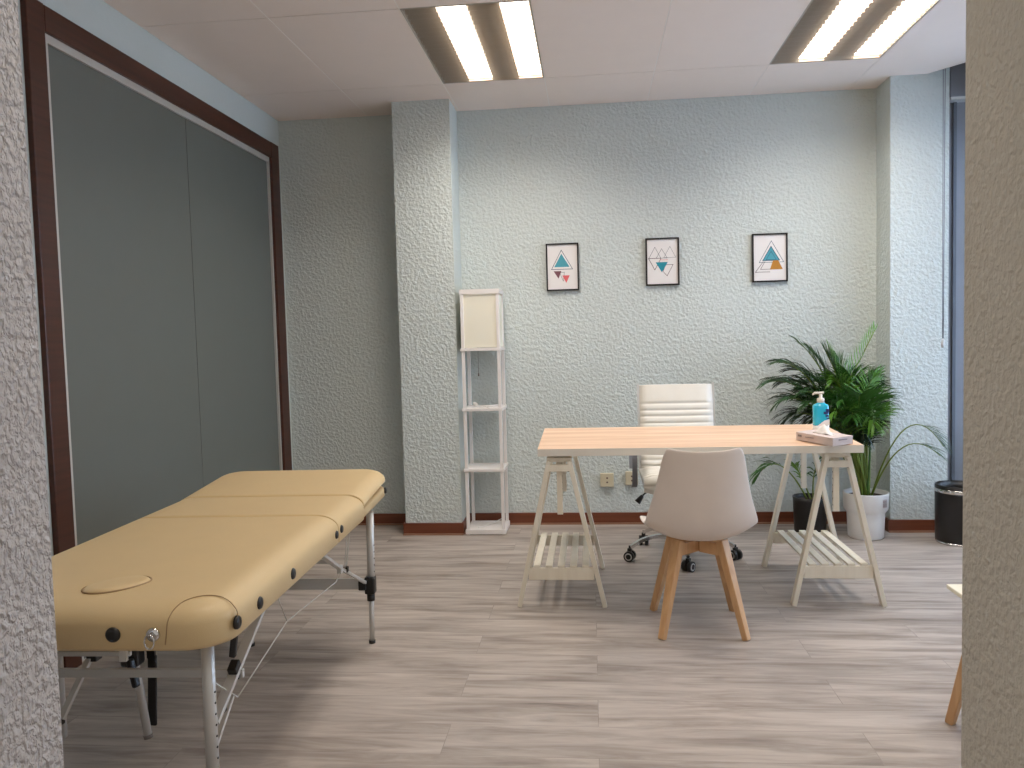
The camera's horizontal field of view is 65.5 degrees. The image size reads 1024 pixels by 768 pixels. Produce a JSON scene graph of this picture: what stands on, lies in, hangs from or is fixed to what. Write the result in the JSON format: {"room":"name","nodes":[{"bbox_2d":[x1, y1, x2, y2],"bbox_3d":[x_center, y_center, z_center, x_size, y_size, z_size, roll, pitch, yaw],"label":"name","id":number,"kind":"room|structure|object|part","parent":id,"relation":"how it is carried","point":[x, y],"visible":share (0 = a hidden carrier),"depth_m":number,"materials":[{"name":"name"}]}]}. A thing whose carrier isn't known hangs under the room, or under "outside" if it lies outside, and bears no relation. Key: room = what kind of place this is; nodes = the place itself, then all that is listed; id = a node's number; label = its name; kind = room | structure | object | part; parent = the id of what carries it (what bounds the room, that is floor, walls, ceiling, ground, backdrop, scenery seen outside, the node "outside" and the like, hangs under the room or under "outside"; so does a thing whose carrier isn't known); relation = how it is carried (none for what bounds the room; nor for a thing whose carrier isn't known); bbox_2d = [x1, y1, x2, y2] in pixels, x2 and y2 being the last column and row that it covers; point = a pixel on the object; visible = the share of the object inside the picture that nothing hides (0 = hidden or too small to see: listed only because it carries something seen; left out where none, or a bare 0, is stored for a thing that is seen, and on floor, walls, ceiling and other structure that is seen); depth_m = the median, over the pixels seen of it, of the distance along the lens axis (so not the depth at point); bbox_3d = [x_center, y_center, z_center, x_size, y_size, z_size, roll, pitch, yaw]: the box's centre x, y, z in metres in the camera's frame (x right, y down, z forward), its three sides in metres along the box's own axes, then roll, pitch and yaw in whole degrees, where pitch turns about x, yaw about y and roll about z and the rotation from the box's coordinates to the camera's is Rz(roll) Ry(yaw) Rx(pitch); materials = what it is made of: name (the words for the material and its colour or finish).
{"room":"examination room","nodes":[
{"label":"examination room","id":0,"kind":"room"},
{"bbox_2d":[0,0,63,767],"bbox_3d":[-1.500,-0.294,1.429,1.123,2.980,0.320,-1,3,6],"label":"wall","id":1,"kind":"structure","parent":0,"point":[30,709],"depth_m":1.49,"materials":[{"name":"white paint"}]},
{"bbox_2d":[17,0,292,556],"bbox_3d":[-1.801,-0.397,3.335,0.150,2.980,4.120,-1,3,6],"label":"wall","id":2,"kind":"structure","parent":0,"point":[97,17],"depth_m":3.73,"materials":[{"name":"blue paint"}]},
{"bbox_2d":[20,0,291,667],"bbox_3d":[-1.661,-0.227,4.143,0.082,2.540,2.364,-1,3,6],"label":"door","id":3,"kind":"structure","parent":2,"relation":"in","point":[157,223],"depth_m":3.66,"materials":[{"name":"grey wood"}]},
{"bbox_3d":[-1.714,-0.130,3.630,0.034,2.408,1.057,-1,3,6],"label":"grey panel","id":4,"kind":"part","parent":3,"relation":"part of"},
{"bbox_3d":[-1.612,-0.193,4.668,0.034,2.408,1.026,-1,3,6],"label":"grey panel","id":5,"kind":"part","parent":3,"relation":"part of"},
{"bbox_2d":[391,99,465,522],"bbox_3d":[-0.523,-0.535,5.133,0.362,2.980,0.280,-1,3,6],"label":"pilaster","id":6,"kind":"object","parent":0,"point":[424,132],"visible":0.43,"depth_m":5.00,"materials":[{"name":"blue paint"}]},
{"bbox_2d":[62,524,962,767],"bbox_3d":[0.459,1.122,2.298,4.890,0.050,6.320,-1,3,6],"label":"floor","id":7,"kind":"structure","parent":0,"point":[456,674],"depth_m":2.96,"materials":[{"name":"grey laminate"}]},
{"bbox_2d":[51,469,386,767],"bbox_3d":[-0.944,0.767,2.663,0.740,0.690,1.756,-1,3,4],"label":"massage table","id":8,"kind":"object","parent":7,"relation":"on","point":[202,569],"visible":0.96,"depth_m":2.15,"materials":[{"name":"beige leather"}]},
{"bbox_3d":[-0.896,0.563,1.785,0.034,0.034,0.010,-1,3,4],"label":"knob","id":9,"kind":"part","parent":8,"relation":"part of","materials":[{"name":"black plastic"}]},
{"bbox_3d":[-1.012,0.772,2.127,0.032,0.076,0.020,0,4,19],"label":"clamp lever","id":10,"kind":"part","parent":8,"relation":"part of","materials":[{"name":"black plastic"}]},
{"bbox_3d":[-0.803,0.561,1.779,0.032,0.032,0.010,-1,3,4],"label":"ring plate","id":11,"kind":"part","parent":8,"relation":"part of","materials":[{"name":"silver metal"}]},
{"bbox_2d":[51,516,338,650],"bbox_3d":[-0.979,0.527,2.249,0.734,0.106,0.912,-1,3,4],"label":"cushion","id":12,"kind":"object","parent":8,"relation":"on","point":[186,583],"depth_m":2.03,"materials":[{"name":"beige leather"}]},
{"bbox_3d":[-0.729,0.768,1.920,0.032,0.327,0.031,-1,3,4],"label":"leg","id":13,"kind":"part","parent":8,"relation":"part of","materials":[{"name":"metal"}]},
{"bbox_3d":[-0.635,0.553,1.846,0.010,0.032,0.032,-1,3,4],"label":"knob","id":14,"kind":"part","parent":8,"relation":"part of","materials":[{"name":"black plastic"}]},
{"bbox_2d":[140,496,363,541],"bbox_3d":[-0.939,0.490,2.876,0.734,0.106,0.339,-1,3,4],"label":"cushion","id":15,"kind":"object","parent":8,"relation":"on","point":[347,512],"depth_m":2.84,"materials":[{"name":"beige leather"}]},
{"bbox_3d":[-0.627,0.545,1.981,0.010,0.032,0.032,-1,3,4],"label":"knob","id":16,"kind":"part","parent":8,"relation":"part of","materials":[{"name":"black plastic"}]},
{"bbox_2d":[181,469,384,505],"bbox_3d":[-0.915,0.427,3.280,0.734,0.084,0.464,-1,3,4],"label":"cushion","id":17,"kind":"object","parent":8,"relation":"on","point":[364,485],"depth_m":3.22,"materials":[{"name":"beige leather"}]},
{"bbox_3d":[-0.611,0.530,2.225,0.010,0.032,0.032,-1,3,4],"label":"knob","id":18,"kind":"part","parent":8,"relation":"part of","materials":[{"name":"black plastic"}]},
{"bbox_3d":[-0.579,0.686,3.259,0.037,0.328,0.031,-1,3,4],"label":"leg","id":19,"kind":"part","parent":8,"relation":"part of","materials":[{"name":"metal"}]},
{"bbox_2d":[459,288,509,534],"bbox_3d":[-0.166,0.176,5.082,0.275,1.546,0.303,-1,3,6],"label":"floor lamp","id":20,"kind":"object","parent":7,"relation":"on","point":[481,310],"depth_m":4.99,"materials":[{"name":"white paint"}]},
{"bbox_3d":[-0.295,0.185,5.006,0.020,1.543,0.020,-1,3,6],"label":"post","id":21,"kind":"part","parent":20,"relation":"part of","materials":[{"name":"white paint"}]},
{"bbox_3d":[-0.274,0.172,5.229,0.020,1.543,0.020,-1,3,6],"label":"post","id":22,"kind":"part","parent":20,"relation":"part of","materials":[{"name":"white paint"}]},
{"bbox_2d":[460,347,504,350],"bbox_3d":[-0.184,-0.223,5.083,0.256,0.018,0.256,-1,3,6],"label":"shelf","id":23,"kind":"object","parent":20,"relation":"attached to","point":[462,348],"depth_m":4.96,"materials":[{"name":"white paint"}]},
{"bbox_3d":[-0.188,-0.400,5.073,0.230,0.330,0.230,-1,3,6],"label":"lamp shade","id":24,"kind":"part","parent":20,"relation":"part of","materials":[{"name":"beige fabric"}]},
{"bbox_2d":[462,405,506,411],"bbox_3d":[-0.174,0.154,5.105,0.256,0.018,0.256,-1,3,6],"label":"shelf","id":25,"kind":"object","parent":20,"relation":"attached to","point":[470,408],"depth_m":4.99,"materials":[{"name":"white paint"}]},
{"bbox_3d":[-0.146,0.138,5.040,0.169,0.046,0.176,-3,3,-18],"label":"power cord","id":26,"kind":"part","parent":20,"relation":"part of","materials":[{"name":"white plastic"}]},
{"bbox_2d":[464,462,507,471],"bbox_3d":[-0.164,0.536,5.127,0.256,0.018,0.256,-1,3,6],"label":"shelf","id":27,"kind":"object","parent":20,"relation":"attached to","point":[471,467],"depth_m":5.05,"materials":[{"name":"white paint"}]},
{"bbox_2d":[466,520,509,533],"bbox_3d":[-0.153,0.927,5.150,0.256,0.030,0.256,-1,3,6],"label":"shelf","id":28,"kind":"object","parent":20,"relation":"attached to","point":[497,527],"depth_m":5.07,"materials":[{"name":"white paint"}]},
{"bbox_3d":[-0.073,0.181,4.984,0.020,1.543,0.020,-1,3,6],"label":"post","id":29,"kind":"part","parent":20,"relation":"part of","materials":[{"name":"white paint"}]},
{"bbox_3d":[-0.051,0.167,5.207,0.020,1.543,0.020,-1,3,6],"label":"post","id":30,"kind":"part","parent":20,"relation":"part of","materials":[{"name":"white paint"}]},
{"bbox_2d":[517,456,606,607],"bbox_3d":[0.252,0.651,3.946,0.412,0.714,0.650,-1,3,6],"label":"trestle","id":31,"kind":"object","parent":7,"relation":"on","point":[586,540],"visible":0.87,"depth_m":3.66,"materials":[{"name":"white wood"}]},
{"bbox_3d":[0.103,0.689,3.663,0.174,0.679,0.042,-2,3,0],"label":"leg","id":32,"kind":"part","parent":31,"relation":"part of","materials":[{"name":"white wood"}]},
{"bbox_3d":[0.161,0.653,4.254,0.174,0.679,0.042,-1,3,11],"label":"leg","id":33,"kind":"part","parent":31,"relation":"part of","materials":[{"name":"white wood"}]},
{"bbox_3d":[0.220,0.474,3.664,0.027,0.252,0.020,-1,3,6],"label":"height rod","id":34,"kind":"part","parent":31,"relation":"part of","materials":[{"name":"white wood"}]},
{"bbox_3d":[0.227,0.872,3.657,0.300,0.056,0.018,-1,3,6],"label":"shelf rail","id":35,"kind":"part","parent":31,"relation":"part of","materials":[{"name":"white wood"}]},
{"bbox_3d":[0.273,0.442,4.205,0.027,0.252,0.020,-1,3,6],"label":"height rod","id":36,"kind":"part","parent":31,"relation":"part of","materials":[{"name":"white wood"}]},
{"bbox_3d":[0.287,0.835,4.258,0.300,0.056,0.018,-1,3,6],"label":"shelf rail","id":37,"kind":"part","parent":31,"relation":"part of","materials":[{"name":"white wood"}]},
{"bbox_3d":[0.343,0.684,3.639,0.174,0.679,0.042,-1,3,11],"label":"leg","id":38,"kind":"part","parent":31,"relation":"part of","materials":[{"name":"white wood"}]},
{"bbox_3d":[0.402,0.648,4.230,0.174,0.679,0.042,-2,3,0],"label":"leg","id":39,"kind":"part","parent":31,"relation":"part of","materials":[{"name":"white wood"}]},
{"bbox_2d":[537,424,863,456],"bbox_3d":[0.853,0.267,3.841,1.425,0.058,0.616,-1,3,6],"label":"desk","id":40,"kind":"object","parent":31,"relation":"on","point":[752,439],"visible":0.76,"depth_m":3.71,"materials":[{"name":"brown wood"}]},
{"bbox_2d":[812,392,829,429],"bbox_3d":[1.468,0.136,3.789,0.075,0.199,0.050,-1,3,6],"label":"pump bottle","id":41,"kind":"object","parent":40,"relation":"on","point":[820,409],"visible":0.93,"depth_m":3.77,"materials":[{"name":"blue plastic"}]},
{"bbox_2d":[796,424,852,445],"bbox_3d":[1.392,0.221,3.555,0.120,0.084,0.217,-3,4,-24],"label":"tissue box","id":42,"kind":"object","parent":40,"relation":"on","point":[823,436],"visible":1,"depth_m":3.51,"materials":[{"name":"white cardboard"}]},
{"bbox_2d":[623,382,742,572],"bbox_3d":[0.930,0.487,4.413,0.644,0.946,0.668,-1,3,6],"label":"office chair","id":43,"kind":"object","parent":7,"relation":"on","point":[662,405],"visible":0.34,"depth_m":4.66,"materials":[{"name":"white leather"}]},
{"bbox_3d":[0.681,0.433,4.479,0.028,0.271,0.375,-1,3,6],"label":"armrest","id":44,"kind":"part","parent":43,"relation":"part of","materials":[{"name":"grey metal"}]},
{"bbox_3d":[0.729,0.281,4.480,0.012,0.531,0.549,-1,3,6],"label":"rail","id":45,"kind":"part","parent":43,"relation":"part of","materials":[{"name":"metal"}]},
{"bbox_3d":[0.769,0.609,4.371,0.191,0.103,0.036,-1,3,2],"label":"height lever","id":46,"kind":"part","parent":43,"relation":"part of","materials":[{"name":"black plastic"}]},
{"bbox_3d":[0.781,0.866,4.400,0.281,0.068,0.030,-2,3,-14],"label":"arm","id":47,"kind":"part","parent":43,"relation":"part of","materials":[{"name":"silver metal"}]},
{"bbox_3d":[0.850,0.854,4.574,0.030,0.068,0.281,-4,4,-32],"label":"arm","id":48,"kind":"part","parent":43,"relation":"part of","materials":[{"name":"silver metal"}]},
{"bbox_3d":[0.943,0.518,4.388,0.452,0.100,0.463,-1,3,6],"label":"seat","id":49,"kind":"part","parent":43,"relation":"part of","materials":[{"name":"white leather"}]},
{"bbox_3d":[0.966,0.250,4.671,0.424,0.494,0.119,-1,3,6],"label":"backrest","id":50,"kind":"part","parent":43,"relation":"part of","materials":[{"name":"white leather"}]},
{"bbox_3d":[1.162,0.272,4.436,0.012,0.531,0.549,-1,3,6],"label":"rail","id":51,"kind":"part","parent":43,"relation":"part of","materials":[{"name":"metal"}]},
{"bbox_2d":[640,448,757,640],"bbox_3d":[0.781,0.633,3.337,0.472,0.793,0.473,-1,3,6],"label":"shell chair","id":52,"kind":"object","parent":7,"relation":"on","point":[700,500],"visible":1,"depth_m":3.17,"materials":[{"name":"white plastic"}]},
{"bbox_3d":[0.668,0.827,3.518,0.048,0.393,0.152,-5,5,-43],"label":"leg","id":53,"kind":"part","parent":52,"relation":"part of","materials":[{"name":"brown wood"}]},
{"bbox_3d":[0.647,0.842,3.269,0.147,0.393,0.049,-4,4,-38],"label":"leg","id":54,"kind":"part","parent":52,"relation":"part of","materials":[{"name":"brown wood"}]},
{"bbox_3d":[0.934,0.821,3.492,0.152,0.393,0.048,-4,4,-36],"label":"leg","id":55,"kind":"part","parent":52,"relation":"part of","materials":[{"name":"brown wood"}]},
{"bbox_3d":[0.906,0.836,3.243,0.049,0.393,0.147,-4,4,-41],"label":"leg","id":56,"kind":"part","parent":52,"relation":"part of","materials":[{"name":"brown wood"}]},
{"bbox_2d":[792,493,826,531],"bbox_3d":[1.825,0.798,4.872,0.204,0.225,0.204,-1,3,6],"label":"plant pot","id":57,"kind":"object","parent":7,"relation":"on","point":[801,505],"visible":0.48,"depth_m":4.80,"materials":[{"name":"black plastic"}]},
{"bbox_2d":[748,456,821,498],"bbox_3d":[1.657,0.568,4.808,0.542,0.295,0.206,-2,3,-7],"label":"young palm","id":58,"kind":"object","parent":57,"relation":"on","point":[767,463],"visible":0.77,"depth_m":4.80,"materials":[{"name":"green plant"}]},
{"bbox_2d":[762,453,886,606],"bbox_3d":[1.488,0.623,3.862,0.412,0.714,0.650,-1,3,6],"label":"trestle","id":59,"kind":"object","parent":7,"relation":"on","point":[809,536],"visible":0.85,"depth_m":3.58,"materials":[{"name":"white wood"}]},
{"bbox_3d":[1.397,0.625,4.171,0.174,0.679,0.042,-1,3,11],"label":"leg","id":60,"kind":"part","parent":59,"relation":"part of","materials":[{"name":"white wood"}]},
{"bbox_3d":[1.523,0.807,4.175,0.300,0.056,0.018,-1,3,6],"label":"shelf rail","id":61,"kind":"part","parent":59,"relation":"part of","materials":[{"name":"white wood"}]},
{"bbox_3d":[1.510,0.414,4.122,0.027,0.252,0.020,-1,3,6],"label":"height rod","id":62,"kind":"part","parent":59,"relation":"part of","materials":[{"name":"white wood"}]},
{"bbox_3d":[1.339,0.661,3.580,0.174,0.679,0.042,-2,3,0],"label":"leg","id":63,"kind":"part","parent":59,"relation":"part of","materials":[{"name":"white wood"}]},
{"bbox_3d":[1.638,0.620,4.147,0.174,0.679,0.042,-2,3,0],"label":"leg","id":64,"kind":"part","parent":59,"relation":"part of","materials":[{"name":"white wood"}]},
{"bbox_3d":[1.456,0.447,3.581,0.027,0.252,0.020,-1,3,6],"label":"height rod","id":65,"kind":"part","parent":59,"relation":"part of","materials":[{"name":"white wood"}]},
{"bbox_3d":[1.464,0.844,3.574,0.300,0.056,0.018,-1,3,6],"label":"shelf rail","id":66,"kind":"part","parent":59,"relation":"part of","materials":[{"name":"white wood"}]},
{"bbox_3d":[1.580,0.656,3.556,0.174,0.679,0.042,-1,3,11],"label":"leg","id":67,"kind":"part","parent":59,"relation":"part of","materials":[{"name":"white wood"}]},
{"bbox_2d":[843,488,888,540],"bbox_3d":[2.105,0.775,4.737,0.254,0.272,0.254,-1,3,6],"label":"plant pot","id":68,"kind":"object","parent":7,"relation":"on","point":[875,506],"visible":0.84,"depth_m":4.65,"materials":[{"name":"white ceramic"}]},
{"bbox_2d":[756,321,951,495],"bbox_3d":[1.951,0.152,4.693,0.971,1.050,0.750,-2,3,-6],"label":"areca palm","id":69,"kind":"object","parent":68,"relation":"on","point":[858,411],"visible":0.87,"depth_m":4.63,"materials":[{"name":"green plant"}]},
{"bbox_3d":[2.056,0.411,4.714,0.012,0.524,0.090,-1,3,0],"label":"stem","id":70,"kind":"part","parent":69,"relation":"part of","materials":[{"name":"green plant"}]},
{"bbox_3d":[2.096,0.463,4.677,0.034,0.423,0.020,-1,3,6],"label":"stem","id":71,"kind":"part","parent":69,"relation":"part of","materials":[{"name":"green plant"}]},
{"bbox_2d":[934,480,962,546],"bbox_3d":[2.559,0.740,4.559,0.252,0.338,0.252,-1,3,6],"label":"waste bin","id":72,"kind":"object","parent":7,"relation":"on","point":[948,494],"visible":0.47,"depth_m":4.49,"materials":[{"name":"black plastic"}]},
{"bbox_2d":[945,584,961,725],"bbox_3d":[1.545,0.848,2.215,0.460,0.453,0.521,-1,3,6],"label":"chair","id":73,"kind":"object","parent":7,"relation":"on","point":[955,703],"visible":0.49,"depth_m":2.45,"materials":[{"name":"brown wood"}]},
{"bbox_3d":[1.395,0.845,2.431,0.042,0.443,0.135,-4,4,-32],"label":"leg","id":74,"kind":"part","parent":73,"relation":"part of","materials":[{"name":"brown wood"}]},
{"bbox_2d":[103,0,965,120],"bbox_3d":[0.490,-1.812,3.199,4.495,0.260,3.770,-1,3,6],"label":"ceiling","id":75,"kind":"structure","parent":0,"point":[291,59],"depth_m":4.14,"materials":[{"name":"paint"}]},
{"bbox_2d":[400,0,543,83],"bbox_3d":[-0.160,-1.755,4.055,0.586,0.080,1.065,-1,3,6],"label":"ceiling light","id":76,"kind":"object","parent":75,"relation":"attached to","point":[490,41],"visible":0.96,"depth_m":3.98,"materials":[{"name":"beige plastic"}]},
{"bbox_2d":[770,0,939,64],"bbox_3d":[1.674,-1.793,3.872,0.593,0.080,1.065,-1,3,6],"label":"ceiling light","id":77,"kind":"object","parent":75,"relation":"attached to","point":[826,30],"visible":0.93,"depth_m":3.97,"materials":[{"name":"beige plastic"}]},
{"bbox_2d":[278,88,875,512],"bbox_3d":[0.716,-0.573,5.225,4.890,2.980,0.150,-1,3,6],"label":"wall","id":78,"kind":"structure","parent":0,"point":[712,174],"depth_m":5.16,"materials":[{"name":"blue paint"}]},
{"bbox_2d":[546,243,578,290],"bbox_3d":[0.327,-0.759,5.163,0.211,0.306,0.018,-1,3,6],"label":"framed print","id":79,"kind":"object","parent":78,"relation":"attached to","point":[562,259],"visible":1,"depth_m":5.16,"materials":[{"name":"black wood"}]},
{"bbox_2d":[551,250,572,282],"bbox_3d":[0.324,-0.763,5.162,0.141,0.215,0.001,-1,3,6],"label":"artwork","id":80,"kind":"object","parent":79,"relation":"attached to","point":[561,260],"depth_m":5.16,"materials":[{"name":"white"}]},
{"bbox_2d":[600,473,613,486],"bbox_3d":[0.623,0.628,5.216,0.088,0.088,0.032,-1,3,6],"label":"wall socket","id":81,"kind":"object","parent":78,"relation":"attached to","point":[606,479],"visible":1,"depth_m":5.20,"materials":[{"name":"beige plastic"}]},
{"bbox_2d":[625,471,637,484],"bbox_3d":[0.782,0.615,5.199,0.080,0.088,0.032,-1,3,6],"label":"wall socket","id":82,"kind":"object","parent":78,"relation":"attached to","point":[628,474],"visible":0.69,"depth_m":5.19,"materials":[{"name":"beige plastic"}]},
{"bbox_2d":[359,511,934,535],"bbox_3d":[0.569,0.893,5.099,4.162,0.075,0.306,-1,3,6],"label":"baseboard","id":83,"kind":"structure","parent":78,"relation":"attached to","point":[839,517],"depth_m":5.20,"materials":[{"name":"brown wood"}]},
{"bbox_2d":[645,237,679,285],"bbox_3d":[0.963,-0.783,5.099,0.212,0.303,0.018,-1,3,6],"label":"framed print","id":84,"kind":"object","parent":78,"relation":"attached to","point":[661,254],"visible":1,"depth_m":5.10,"materials":[{"name":"black wood"}]},
{"bbox_2d":[648,246,675,275],"bbox_3d":[0.962,-0.786,5.098,0.175,0.191,0.001,-1,3,6],"label":"artwork","id":85,"kind":"object","parent":84,"relation":"attached to","point":[661,259],"depth_m":5.10,"materials":[{"name":"grey"}]},
{"bbox_2d":[752,233,787,282],"bbox_3d":[1.630,-0.798,5.033,0.218,0.305,0.018,-1,3,6],"label":"framed print","id":86,"kind":"object","parent":78,"relation":"attached to","point":[769,250],"visible":1,"depth_m":5.03,"materials":[{"name":"black wood"}]},
{"bbox_2d":[755,241,783,272],"bbox_3d":[1.627,-0.807,5.031,0.179,0.198,0.001,-1,3,6],"label":"artwork","id":87,"kind":"object","parent":86,"relation":"attached to","point":[769,255],"depth_m":5.03,"materials":[{"name":"white"}]},
{"bbox_2d":[876,67,949,519],"bbox_3d":[2.439,-0.598,4.860,0.332,2.980,0.235,-1,3,6],"label":"column","id":88,"kind":"structure","parent":0,"point":[909,108],"depth_m":4.76,"materials":[{"name":"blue paint"}]},
{"bbox_2d":[948,102,964,480],"bbox_3d":[2.764,-0.603,4.797,0.328,2.980,0.055,-1,3,6],"label":"window","id":89,"kind":"structure","parent":0,"point":[956,110],"depth_m":4.79,"materials":[{"name":"blue glass"}]},
{"bbox_2d":[961,0,1023,767],"bbox_3d":[1.733,-0.361,1.106,1.957,2.980,0.320,-1,3,6],"label":"wall","id":90,"kind":"structure","parent":0,"point":[992,709],"depth_m":1.28,"materials":[{"name":"beige paint"}]},
{"bbox_3d":[2.832,-0.503,3.048,0.150,2.980,3.770,-1,3,6],"label":"wall","id":91,"kind":"structure","parent":0,"visible":0},
{"bbox_2d":[941,62,965,347],"bbox_3d":[2.713,-1.150,4.693,0.387,1.863,0.127,-1,3,6],"label":"roller blind","id":92,"kind":"object","parent":91,"relation":"attached to","point":[957,72],"visible":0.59,"depth_m":4.66,"materials":[{"name":"grey fabric"},{"name":"aluminium"}]},
{"bbox_3d":[2.551,-0.242,4.712,0.024,0.057,0.024,-1,3,6],"label":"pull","id":93,"kind":"part","parent":92,"relation":"part of","materials":[{"name":"plastic"}]},
{"bbox_3d":[2.527,-1.170,4.658,0.016,1.810,0.004,-1,3,6],"label":"cord","id":94,"kind":"part","parent":92,"relation":"part of","materials":[{"name":"grey metal"}]}
]}

